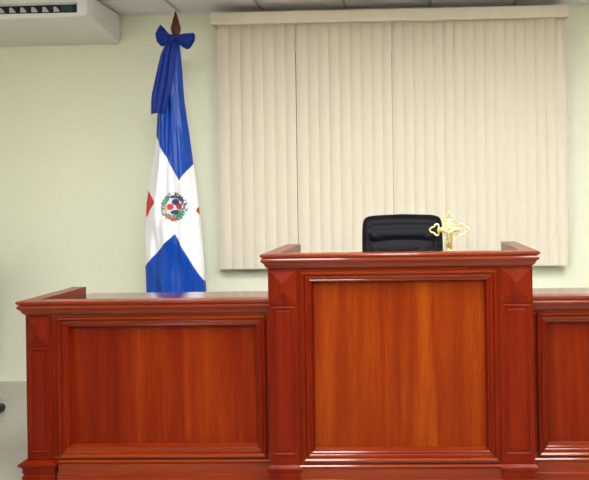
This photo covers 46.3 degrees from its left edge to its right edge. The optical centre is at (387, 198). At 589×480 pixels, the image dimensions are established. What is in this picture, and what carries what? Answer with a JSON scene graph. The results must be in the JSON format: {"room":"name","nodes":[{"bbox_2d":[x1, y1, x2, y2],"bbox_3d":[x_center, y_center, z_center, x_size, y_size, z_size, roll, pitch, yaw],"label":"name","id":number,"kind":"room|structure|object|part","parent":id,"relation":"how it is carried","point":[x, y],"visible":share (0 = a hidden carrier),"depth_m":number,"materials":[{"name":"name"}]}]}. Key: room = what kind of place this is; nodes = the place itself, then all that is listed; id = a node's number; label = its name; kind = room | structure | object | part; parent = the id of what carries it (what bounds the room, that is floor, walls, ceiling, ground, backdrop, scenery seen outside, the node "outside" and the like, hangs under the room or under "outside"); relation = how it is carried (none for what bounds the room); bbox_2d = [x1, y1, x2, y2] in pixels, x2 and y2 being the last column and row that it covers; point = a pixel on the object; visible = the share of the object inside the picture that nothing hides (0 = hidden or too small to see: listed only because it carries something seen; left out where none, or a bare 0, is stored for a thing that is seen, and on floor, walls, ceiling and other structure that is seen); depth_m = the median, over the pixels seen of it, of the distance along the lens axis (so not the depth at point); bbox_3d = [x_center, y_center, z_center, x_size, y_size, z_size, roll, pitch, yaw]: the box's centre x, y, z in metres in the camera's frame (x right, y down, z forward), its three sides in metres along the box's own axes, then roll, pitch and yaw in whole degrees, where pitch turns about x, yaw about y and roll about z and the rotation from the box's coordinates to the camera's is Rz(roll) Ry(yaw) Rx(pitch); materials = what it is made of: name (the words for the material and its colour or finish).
{"room":"courtroom","nodes":[
{"label":"courtroom","id":0,"kind":"room"},
{"bbox_2d":[0,381,27,479],"bbox_3d":[-0.156,1.397,0.885,8.400,0.150,8.560,-1,0,2],"label":"floor","id":1,"kind":"structure","parent":0,"point":[13,420],"depth_m":3.96,"materials":[{"name":"grey tile"}]},
{"bbox_2d":[0,399,5,412],"bbox_3d":[-2.856,0.863,4.299,0.840,0.997,0.884,-1,0,2],"label":"swivel chair","id":2,"kind":"object","parent":1,"relation":"on","point":[2,406],"visible":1,"depth_m":4.29,"materials":[{"name":"black leather"}]},
{"bbox_2d":[15,287,270,479],"bbox_3d":[-1.085,0.897,3.330,1.150,0.878,0.601,-1,0,2],"label":"wooden desk","id":3,"kind":"object","parent":1,"relation":"on","point":[145,385],"visible":0.96,"depth_m":3.08,"materials":[{"name":"red wood"}]},
{"bbox_3d":[-1.579,0.915,3.071,0.090,0.476,0.009,-1,0,2],"label":"inset panel","id":4,"kind":"part","parent":3,"relation":"part of","materials":[{"name":"red wood"}]},
{"bbox_3d":[-1.020,0.849,3.074,1.004,0.654,0.020,-1,0,2],"label":"frame","id":5,"kind":"part","parent":3,"relation":"part of","materials":[{"name":"red wood"}]},
{"bbox_3d":[-1.020,0.851,3.078,0.950,0.639,0.053,-1,0,2],"label":"panel moulding","id":6,"kind":"part","parent":3,"relation":"part of","materials":[{"name":"red wood"}]},
{"bbox_3d":[-1.019,0.845,3.102,0.870,0.560,0.012,-1,0,2],"label":"panel","id":7,"kind":"part","parent":3,"relation":"part of","materials":[{"name":"brown wood"}]},
{"bbox_2d":[145,11,205,291],"bbox_3d":[-1.417,0.042,4.539,0.354,2.597,0.281,-1,0,-35],"label":"flag","id":8,"kind":"object","parent":1,"relation":"on","point":[174,257],"visible":0.71,"depth_m":4.48,"materials":[{"name":"fabric"}]},
{"bbox_2d":[151,25,194,114],"bbox_3d":[-1.411,-0.847,4.455,0.298,0.592,0.064,-1,0,2],"label":"ribbon bow","id":9,"kind":"object","parent":8,"relation":"attached to","point":[163,83],"visible":1,"depth_m":4.44,"materials":[{"name":"blue fabric"}]},
{"bbox_2d":[260,241,539,479],"bbox_3d":[0.066,0.778,3.265,1.214,1.083,0.670,-1,0,2],"label":"bench","id":10,"kind":"object","parent":1,"relation":"on","point":[408,365],"visible":1,"depth_m":2.98,"materials":[{"name":"red wood"}]},
{"bbox_3d":[-0.454,0.801,2.970,0.104,0.652,0.009,-1,0,2],"label":"inset panel","id":11,"kind":"part","parent":10,"relation":"part of","materials":[{"name":"red wood"}]},
{"bbox_3d":[0.053,0.729,3.003,0.782,0.760,0.012,-1,0,2],"label":"panel","id":12,"kind":"part","parent":10,"relation":"part of","materials":[{"name":"brown wood"}]},
{"bbox_3d":[0.052,0.731,2.975,0.884,0.858,0.020,-1,0,2],"label":"frame","id":13,"kind":"part","parent":10,"relation":"part of","materials":[{"name":"red wood"}]},
{"bbox_3d":[0.052,0.734,2.978,0.858,0.835,0.053,-1,0,2],"label":"panel moulding","id":14,"kind":"part","parent":10,"relation":"part of","materials":[{"name":"red wood"}]},
{"bbox_2d":[429,211,469,250],"bbox_3d":[0.285,0.177,3.134,0.187,0.234,0.084,-1,0,2],"label":"crucifix","id":15,"kind":"object","parent":10,"relation":"on","point":[448,229],"visible":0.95,"depth_m":3.13,"materials":[{"name":"gold metal"}]},
{"bbox_3d":[0.565,0.786,2.943,0.115,0.652,0.009,-1,0,2],"label":"inset panel","id":16,"kind":"part","parent":10,"relation":"part of","materials":[{"name":"red wood"}]},
{"bbox_2d":[362,214,442,251],"bbox_3d":[0.093,0.707,3.776,0.642,1.223,0.670,-1,0,2],"label":"swivel chair","id":17,"kind":"object","parent":1,"relation":"on","point":[396,232],"visible":0.14,"depth_m":4.03,"materials":[{"name":"black leather"}]},
{"bbox_2d":[533,288,588,479],"bbox_3d":[1.222,0.863,3.268,1.150,0.878,0.601,-1,0,2],"label":"wooden desk","id":18,"kind":"object","parent":1,"relation":"on","point":[560,315],"visible":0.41,"depth_m":3.04,"materials":[{"name":"red wood"}]},
{"bbox_3d":[1.143,0.814,3.043,0.870,0.560,0.012,-1,0,2],"label":"panel","id":19,"kind":"part","parent":18,"relation":"part of","materials":[{"name":"brown wood"}]},
{"bbox_2d":[0,7,588,380],"bbox_3d":[-0.064,-0.035,5.064,8.400,2.712,0.200,-1,0,2],"label":"wall","id":20,"kind":"structure","parent":0,"point":[78,128],"depth_m":5.02,"materials":[{"name":"paint"}]},
{"bbox_2d":[295,52,393,243],"bbox_3d":[0.031,-0.370,5.051,2.200,1.420,0.060,-1,0,2],"label":"window","id":21,"kind":"structure","parent":20,"relation":"in","point":[391,52],"depth_m":5.04,"materials":[{"name":"grey glass"}]},
{"bbox_2d":[117,3,588,16],"bbox_3d":[-0.086,-1.380,4.953,8.000,0.022,0.022,-1,0,2],"label":"trim","id":22,"kind":"structure","parent":20,"relation":"attached to","point":[568,4],"depth_m":4.96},
{"bbox_2d":[210,5,569,268],"bbox_3d":[0.019,-0.419,4.863,2.519,1.826,0.194,-1,0,2],"label":"vertical blind","id":23,"kind":"object","parent":20,"relation":"attached to","point":[474,96],"visible":0.87,"depth_m":4.84,"materials":[{"name":"beige fabric"}]},
{"bbox_3d":[1.268,-0.428,4.773,0.006,1.740,0.018,-1,0,22],"label":"control chain","id":24,"kind":"part","parent":23,"relation":"part of","materials":[{"name":"white plastic"}]},
{"bbox_2d":[98,0,588,12],"bbox_3d":[-0.197,-1.464,0.885,8.400,0.150,8.560,-1,0,2],"label":"ceiling","id":25,"kind":"structure","parent":0,"point":[118,6],"depth_m":4.84,"materials":[{"name":"tile"}]},
{"bbox_2d":[0,0,119,45],"bbox_3d":[-2.742,-1.230,4.771,1.537,0.207,0.524,-1,0,2],"label":"air conditioner","id":26,"kind":"object","parent":25,"relation":"hanging from","point":[22,22],"visible":1,"depth_m":4.65,"materials":[{"name":"grey plastic"}]},
{"bbox_3d":[-2.748,-1.263,4.520,1.509,0.134,0.017,-1,0,2],"label":"frame","id":27,"kind":"part","parent":26,"relation":"part of","materials":[{"name":"white plastic"}]},
{"bbox_2d":[97,0,517,11],"bbox_3d":[-0.197,-1.387,0.874,7.976,0.004,8.138,-1,0,2],"label":"trim","id":28,"kind":"structure","parent":25,"relation":"attached to","point":[166,1],"depth_m":4.82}
]}

